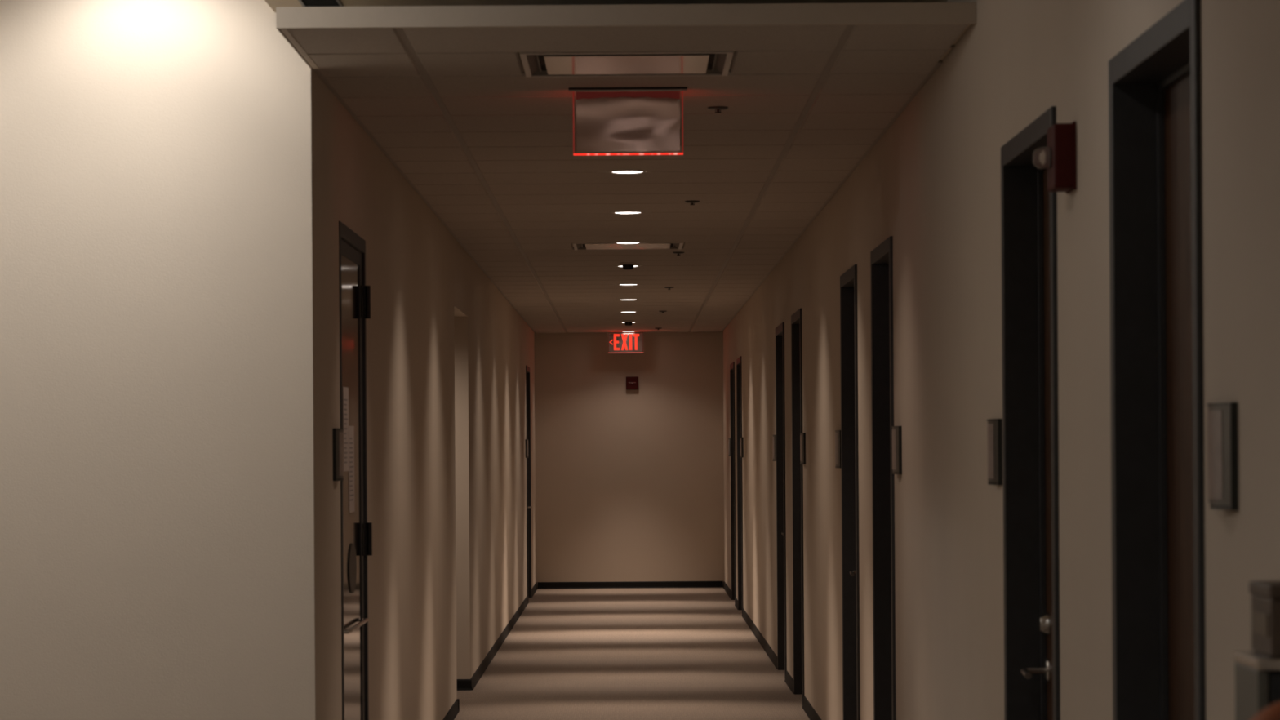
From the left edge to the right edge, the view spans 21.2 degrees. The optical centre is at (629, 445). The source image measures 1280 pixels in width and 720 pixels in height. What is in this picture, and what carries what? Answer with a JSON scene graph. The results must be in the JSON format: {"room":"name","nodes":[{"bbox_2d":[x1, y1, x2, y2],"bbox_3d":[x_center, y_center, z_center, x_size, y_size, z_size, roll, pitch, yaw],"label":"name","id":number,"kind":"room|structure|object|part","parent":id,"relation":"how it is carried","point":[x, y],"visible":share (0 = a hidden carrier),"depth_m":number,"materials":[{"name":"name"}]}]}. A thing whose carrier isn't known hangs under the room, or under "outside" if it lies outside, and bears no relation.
{"room":"office corridor","nodes":[
{"label":"office corridor","id":0,"kind":"room"},
{"bbox_2d":[0,0,274,719],"bbox_3d":[-2.516,-0.117,10.150,2.970,3.105,0.120,0,0,0],"label":"wall","id":1,"kind":"structure","parent":0,"point":[135,507],"depth_m":10.09,"materials":[{"name":"white paint"}]},
{"bbox_2d":[266,12,536,719],"bbox_3d":[-0.999,0.072,21.995,0.130,2.705,23.810,0,0,0],"label":"wall","id":2,"kind":"structure","parent":0,"point":[448,355],"depth_m":13.21,"materials":[{"name":"white paint"}]},
{"bbox_2d":[332,428,343,480],"bbox_3d":[-0.922,0.029,10.858,0.024,0.166,0.223,0,0,0],"label":"name plaque","id":3,"kind":"object","parent":2,"relation":"attached to","point":[337,433],"visible":1,"depth_m":10.79,"materials":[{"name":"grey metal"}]},
{"bbox_2d":[338,220,372,719],"bbox_3d":[-0.970,0.350,11.565,0.123,2.150,1.070,0,0,0],"label":"door","id":4,"kind":"structure","parent":2,"relation":"in","point":[354,295],"depth_m":11.66,"materials":[{"name":"paint"}]},
{"bbox_3d":[-0.946,0.297,11.540,0.009,1.854,0.818,0,0,0],"label":"glass pane","id":5,"kind":"part","parent":4,"relation":"part of","materials":[{"name":"clear glass"}]},
{"bbox_3d":[-0.938,0.416,11.565,0.004,0.170,0.300,0,0,0],"label":"lock plate","id":6,"kind":"part","parent":4,"relation":"part of","materials":[{"name":"black plastic"}]},
{"bbox_2d":[442,582,537,719],"bbox_3d":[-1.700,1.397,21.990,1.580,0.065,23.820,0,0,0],"label":"baseboard","id":7,"kind":"structure","parent":2,"relation":"attached to","point":[462,684],"depth_m":21.73,"materials":[{"name":"black plastic"}]},
{"bbox_2d":[525,439,528,457],"bbox_3d":[-0.922,0.029,30.788,0.024,0.166,0.223,0,0,0],"label":"name plaque","id":8,"kind":"object","parent":2,"relation":"attached to","point":[526,440],"visible":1,"depth_m":30.71,"materials":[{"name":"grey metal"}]},
{"bbox_2d":[525,365,532,601],"bbox_3d":[-0.960,0.349,31.460,0.143,2.150,0.980,0,0,0],"label":"door","id":9,"kind":"structure","parent":2,"relation":"in","point":[527,368],"depth_m":31.91,"materials":[{"name":"paint"}]},
{"bbox_2d":[264,0,947,12],"bbox_3d":[-1.528,-1.527,3.555,5.164,0.500,13.310,0,0,0],"label":"ceiling","id":10,"kind":"structure","parent":0,"point":[273,4],"depth_m":9.91,"materials":[{"name":"paint"}]},
{"bbox_2d":[297,0,343,6],"bbox_3d":[-0.891,-1.278,9.750,0.116,0.006,0.620,0,0,0],"label":"ceiling vent","id":11,"kind":"object","parent":10,"relation":"in","point":[304,2],"visible":0.45,"depth_m":9.85,"materials":[{"name":"brown metal"}]},
{"bbox_2d":[287,24,968,333],"bbox_3d":[-0.008,-1.123,21.510,1.841,0.007,24.761,0,0,0],"label":"ceiling","id":12,"kind":"structure","parent":0,"point":[517,128],"depth_m":12.95,"materials":[{"name":"tile"}]},
{"bbox_2d":[607,331,644,353],"bbox_3d":[-0.035,-1.015,33.660,0.372,0.210,0.052,0,0,0],"label":"exit sign","id":13,"kind":"object","parent":12,"relation":"hanging from","point":[617,342],"visible":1,"depth_m":33.66,"materials":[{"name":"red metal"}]},
{"bbox_2d":[519,50,733,77],"bbox_3d":[-0.008,-1.157,10.025,0.610,0.082,0.610,0,0,0],"label":"ceiling light","id":14,"kind":"object","parent":12,"relation":"in","point":[686,63],"visible":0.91,"depth_m":10.03,"materials":[{"name":"white metal"}]},
{"bbox_3d":[-0.008,-1.118,10.025,0.476,0.004,0.476,0,0,0],"label":"diffuser plate","id":15,"kind":"part","parent":14,"relation":"part of","materials":[{"name":"white plastic"}]},
{"bbox_2d":[568,86,687,155],"bbox_3d":[-0.004,-1.015,10.700,0.372,0.210,0.052,0,0,0],"label":"exit sign","id":16,"kind":"object","parent":12,"relation":"hanging from","point":[609,119],"visible":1,"depth_m":10.70,"materials":[{"name":"brown metal"}]},
{"bbox_3d":[-0.004,-1.012,10.700,0.343,0.195,0.010,0,0,0],"label":"acrylic panel","id":17,"kind":"part","parent":16,"relation":"part of","materials":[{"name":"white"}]},
{"bbox_2d":[608,169,646,173],"bbox_3d":[-0.008,-1.117,13.950,0.154,0.006,0.154,0,0,0],"label":"recessed light","id":18,"kind":"object","parent":12,"relation":"in","point":[617,171],"visible":1,"depth_m":13.92,"materials":[{"name":"white metal"}]},
{"bbox_2d":[612,211,643,213],"bbox_3d":[-0.008,-1.117,16.393,0.154,0.006,0.154,0,0,0],"label":"recessed light","id":19,"kind":"object","parent":12,"relation":"in","point":[615,212],"visible":1,"depth_m":16.36,"materials":[{"name":"white"}]},
{"bbox_2d":[613,241,641,244],"bbox_3d":[-0.008,-1.117,18.836,0.154,0.006,0.154,0,0,0],"label":"recessed light","id":20,"kind":"object","parent":12,"relation":"in","point":[618,242],"visible":1,"depth_m":18.80,"materials":[{"name":"white"}]},
{"bbox_2d":[619,262,636,270],"bbox_3d":[-0.007,-1.098,20.950,0.104,0.044,0.104,0,0,0],"label":"smoke detector","id":21,"kind":"object","parent":12,"relation":"attached to","point":[627,265],"visible":1,"depth_m":20.92,"materials":[{"name":"black plastic"}]},
{"bbox_2d":[619,311,636,312],"bbox_3d":[-0.008,-1.117,28.608,0.154,0.006,0.154,0,0,0],"label":"recessed light","id":22,"kind":"object","parent":12,"relation":"in","point":[624,311],"visible":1,"depth_m":28.58,"materials":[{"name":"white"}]},
{"bbox_2d":[617,283,639,284],"bbox_3d":[-0.008,-1.117,23.722,0.154,0.006,0.154,0,0,0],"label":"recessed light","id":23,"kind":"object","parent":12,"relation":"in","point":[627,283],"visible":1,"depth_m":23.67,"materials":[{"name":"white"}]},
{"bbox_2d":[573,242,683,249],"bbox_3d":[-0.008,-1.157,19.175,0.610,0.082,0.610,0,0,0],"label":"ceiling vent","id":24,"kind":"object","parent":12,"relation":"in","point":[588,246],"visible":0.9,"depth_m":19.18,"materials":[{"name":"white metal"}]},
{"bbox_3d":[-0.008,-1.118,19.175,0.476,0.004,0.476,0,0,0],"label":"diffuser plate","id":25,"kind":"part","parent":24,"relation":"part of","materials":[{"name":"white metal"}]},
{"bbox_2d":[622,320,634,325],"bbox_3d":[-0.007,-1.098,30.720,0.104,0.044,0.104,0,0,0],"label":"smoke detector","id":26,"kind":"object","parent":12,"relation":"attached to","point":[626,322],"visible":1,"depth_m":30.68,"materials":[{"name":"black plastic"}]},
{"bbox_2d":[618,298,638,300],"bbox_3d":[-0.008,-1.117,26.165,0.154,0.006,0.154,0,0,0],"label":"recessed light","id":27,"kind":"object","parent":12,"relation":"in","point":[619,299],"visible":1,"depth_m":26.13,"materials":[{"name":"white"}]},
{"bbox_2d":[311,25,955,333],"bbox_3d":[-0.008,-1.129,21.510,1.868,0.008,24.780,0,0,0],"label":"grid","id":28,"kind":"object","parent":12,"relation":"attached to","point":[848,29],"visible":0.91,"depth_m":12.94,"materials":[{"name":"metal"}]},
{"bbox_2d":[672,252,684,255],"bbox_3d":[0.286,-1.113,19.830,0.070,0.019,0.070,0,0,0],"label":"sprinkler head","id":29,"kind":"object","parent":12,"relation":"attached to","point":[677,253],"visible":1,"depth_m":19.82},
{"bbox_2d":[684,200,699,204],"bbox_3d":[0.289,-1.113,15.670,0.070,0.019,0.070,0,0,0],"label":"sprinkler head","id":30,"kind":"object","parent":12,"relation":"attached to","point":[691,202],"visible":1,"depth_m":15.65},
{"bbox_2d":[707,106,728,113],"bbox_3d":[0.294,-1.113,11.330,0.070,0.019,0.070,0,0,0],"label":"sprinkler head","id":31,"kind":"object","parent":12,"relation":"attached to","point":[717,108],"visible":1,"depth_m":11.31},
{"bbox_2d":[534,331,724,588],"bbox_3d":[0.000,0.066,33.950,2.128,2.705,0.100,0,0,0],"label":"wall","id":32,"kind":"structure","parent":0,"point":[629,482],"depth_m":33.90,"materials":[{"name":"white paint"}]},
{"bbox_2d":[537,581,723,588],"bbox_3d":[0.009,1.385,33.893,1.840,0.065,0.014,0,0,0],"label":"baseboard","id":33,"kind":"structure","parent":32,"relation":"attached to","point":[621,584],"depth_m":33.89,"materials":[{"name":"black plastic"}]},
{"bbox_2d":[626,376,638,389],"bbox_3d":[0.029,-0.617,33.870,0.124,0.128,0.059,0,0,0],"label":"fire alarm strobe","id":34,"kind":"object","parent":32,"relation":"attached to","point":[632,383],"visible":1,"depth_m":33.86,"materials":[{"name":"red plastic"}]},
{"bbox_2d":[453,587,809,719],"bbox_3d":[-1.490,1.478,15.400,5.400,0.100,37.200,0,0,0],"label":"floor","id":35,"kind":"structure","parent":0,"point":[632,653],"depth_m":22.11,"materials":[{"name":"carpet"}]},
{"bbox_2d":[1234,650,1279,719],"bbox_3d":[0.831,0.828,3.981,0.213,1.168,0.178,0,0,0],"label":"storage cabinet","id":36,"kind":"object","parent":35,"relation":"on","point":[1257,674],"visible":1,"depth_m":3.94,"materials":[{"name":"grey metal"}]},
{"bbox_2d":[1248,580,1279,657],"bbox_3d":[0.835,0.202,3.995,0.196,0.083,0.135,0,0,0],"label":"wooden box","id":37,"kind":"object","parent":36,"relation":"on","point":[1265,594],"visible":1,"depth_m":3.96,"materials":[{"name":"brown wood"}]},
{"bbox_3d":[0.827,0.207,3.987,0.180,0.026,0.116,0,0,0],"label":"panel","id":38,"kind":"part","parent":37,"relation":"part of","materials":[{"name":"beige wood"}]},
{"bbox_3d":[0.835,0.168,3.995,0.196,0.016,0.135,0,0,0],"label":"box lid","id":39,"kind":"part","parent":37,"relation":"part of","materials":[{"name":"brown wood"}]},
{"bbox_3d":[0.832,0.821,3.930,0.186,1.122,0.016,0,0,0],"label":"door panel","id":40,"kind":"part","parent":36,"relation":"part of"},
{"bbox_2d":[1250,701,1279,719],"bbox_3d":[0.728,0.817,3.163,0.396,1.193,0.354,0,0,0],"label":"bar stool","id":41,"kind":"object","parent":35,"relation":"on","point":[1272,712],"visible":1,"depth_m":2.99,"materials":[{"name":"brown leather"}]},
{"bbox_2d":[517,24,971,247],"bbox_3d":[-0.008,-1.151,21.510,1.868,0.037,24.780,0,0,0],"label":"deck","id":42,"kind":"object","parent":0,"point":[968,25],"visible":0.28,"depth_m":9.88,"materials":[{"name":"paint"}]},
{"bbox_2d":[275,2,977,69],"bbox_3d":[-0.008,-1.147,9.595,1.868,0.057,0.990,0,0,0],"label":"ceiling beam","id":43,"kind":"structure","parent":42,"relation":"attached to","point":[886,13],"depth_m":9.10,"materials":[{"name":"paint"}]},
{"bbox_2d":[722,0,1279,719],"bbox_3d":[0.999,0.059,15.450,0.130,2.705,36.900,0,0,0],"label":"wall","id":44,"kind":"structure","parent":0,"point":[931,183],"depth_m":9.09,"materials":[{"name":"white paint"}]},
{"bbox_2d":[728,438,730,456],"bbox_3d":[0.922,0.017,31.393,0.024,0.166,0.233,0,0,0],"label":"name plaque","id":45,"kind":"object","parent":44,"relation":"attached to","point":[729,439],"visible":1,"depth_m":31.33,"materials":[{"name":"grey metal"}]},
{"bbox_2d":[729,361,736,604],"bbox_3d":[0.997,0.336,30.675,0.142,2.150,1.050,0,0,0],"label":"door","id":46,"kind":"structure","parent":44,"relation":"in","point":[732,365],"depth_m":31.15,"materials":[{"name":"paint"}]},
{"bbox_2d":[736,355,743,610],"bbox_3d":[0.997,0.336,28.775,0.142,2.150,1.050,0,0,0],"label":"door","id":47,"kind":"structure","parent":44,"relation":"in","point":[739,366],"depth_m":29.25,"materials":[{"name":"paint"}]},
{"bbox_2d":[740,437,743,457],"bbox_3d":[0.922,0.017,28.064,0.024,0.166,0.233,0,0,0],"label":"name plaque","id":48,"kind":"object","parent":44,"relation":"attached to","point":[741,438],"visible":1,"depth_m":27.96,"materials":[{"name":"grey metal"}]},
{"bbox_2d":[723,581,821,719],"bbox_3d":[0.936,1.379,15.450,0.014,0.065,36.900,0,0,0],"label":"baseboard","id":49,"kind":"structure","parent":44,"relation":"attached to","point":[807,708],"depth_m":22.68,"materials":[{"name":"black plastic"}]},
{"bbox_2d":[772,435,776,461],"bbox_3d":[0.922,0.017,21.694,0.024,0.166,0.233,0,0,0],"label":"name plaque","id":50,"kind":"object","parent":44,"relation":"attached to","point":[774,437],"visible":0.99,"depth_m":21.63,"materials":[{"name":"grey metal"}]},
{"bbox_2d":[775,322,786,679],"bbox_3d":[0.997,0.336,20.975,0.142,2.150,1.050,0,0,0],"label":"door","id":51,"kind":"structure","parent":44,"relation":"in","point":[780,330],"depth_m":21.45,"materials":[{"name":"paint"}]},
{"bbox_2d":[791,308,804,705],"bbox_3d":[0.997,0.336,18.890,0.142,2.150,1.020,0,0,0],"label":"door","id":52,"kind":"structure","parent":44,"relation":"in","point":[796,318],"depth_m":19.35,"materials":[{"name":"paint"}]},
{"bbox_2d":[800,432,805,464],"bbox_3d":[0.922,0.017,18.194,0.024,0.166,0.233,0,0,0],"label":"name plaque","id":53,"kind":"object","parent":44,"relation":"attached to","point":[802,435],"visible":1,"depth_m":18.11,"materials":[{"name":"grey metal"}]},
{"bbox_2d":[835,430,840,467],"bbox_3d":[0.922,0.017,15.094,0.024,0.166,0.233,0,0,0],"label":"name plaque","id":54,"kind":"object","parent":44,"relation":"attached to","point":[837,433],"visible":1,"depth_m":15.02,"materials":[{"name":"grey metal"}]},
{"bbox_2d":[840,264,860,719],"bbox_3d":[0.997,0.336,14.410,0.142,2.150,0.980,0,0,0],"label":"door","id":55,"kind":"structure","parent":44,"relation":"in","point":[848,280],"depth_m":14.85,"materials":[{"name":"paint"}]},
{"bbox_3d":[0.989,0.549,14.736,0.074,0.060,0.146,0,0,0],"label":"lever handle","id":56,"kind":"part","parent":55,"relation":"part of","materials":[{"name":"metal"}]},
{"bbox_2d":[870,235,896,719],"bbox_3d":[0.997,0.336,12.525,0.142,2.150,0.970,0,0,0],"label":"door","id":57,"kind":"structure","parent":44,"relation":"in","point":[882,256],"depth_m":12.96,"materials":[{"name":"paint"}]},
{"bbox_2d":[891,426,902,474],"bbox_3d":[0.922,0.017,11.819,0.024,0.166,0.243,0,0,0],"label":"name plaque","id":58,"kind":"object","parent":44,"relation":"attached to","point":[896,430],"visible":1,"depth_m":11.73,"materials":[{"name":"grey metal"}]},
{"bbox_2d":[986,418,1002,484],"bbox_3d":[0.922,0.017,8.668,0.024,0.166,0.243,0,0,0],"label":"name plaque","id":59,"kind":"object","parent":44,"relation":"attached to","point":[994,426],"visible":1,"depth_m":8.59,"materials":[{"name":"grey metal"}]},
{"bbox_2d":[1000,106,1060,719],"bbox_3d":[0.997,0.336,7.940,0.142,2.150,1.020,0,0,0],"label":"door","id":60,"kind":"structure","parent":44,"relation":"in","point":[1028,211],"depth_m":8.40,"materials":[{"name":"paint"}]},
{"bbox_3d":[0.989,0.549,8.286,0.074,0.060,0.146,0,0,0],"label":"lever handle","id":61,"kind":"part","parent":60,"relation":"part of","materials":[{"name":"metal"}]},
{"bbox_2d":[1032,121,1076,193],"bbox_3d":[0.889,-0.603,7.165,0.082,0.141,0.131,0,0,0],"label":"fire alarm strobe","id":62,"kind":"object","parent":44,"relation":"attached to","point":[1059,157],"visible":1,"depth_m":7.10,"materials":[{"name":"red plastic"}]},
{"bbox_3d":[0.927,-0.603,7.165,0.006,0.141,0.131,0,0,0],"label":"plate","id":63,"kind":"part","parent":62,"relation":"part of","materials":[{"name":"red plastic"}]},
{"bbox_2d":[1108,0,1205,719],"bbox_3d":[0.997,0.336,6.050,0.142,2.150,1.000,0,0,0],"label":"door","id":64,"kind":"structure","parent":44,"relation":"in","point":[1155,82],"depth_m":6.49,"materials":[{"name":"paint"}]},
{"bbox_2d":[1206,402,1238,510],"bbox_3d":[0.922,0.017,5.348,0.024,0.166,0.223,0,0,0],"label":"name plaque","id":65,"kind":"object","parent":44,"relation":"attached to","point":[1222,417],"visible":1,"depth_m":5.28,"materials":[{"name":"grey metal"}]}
]}

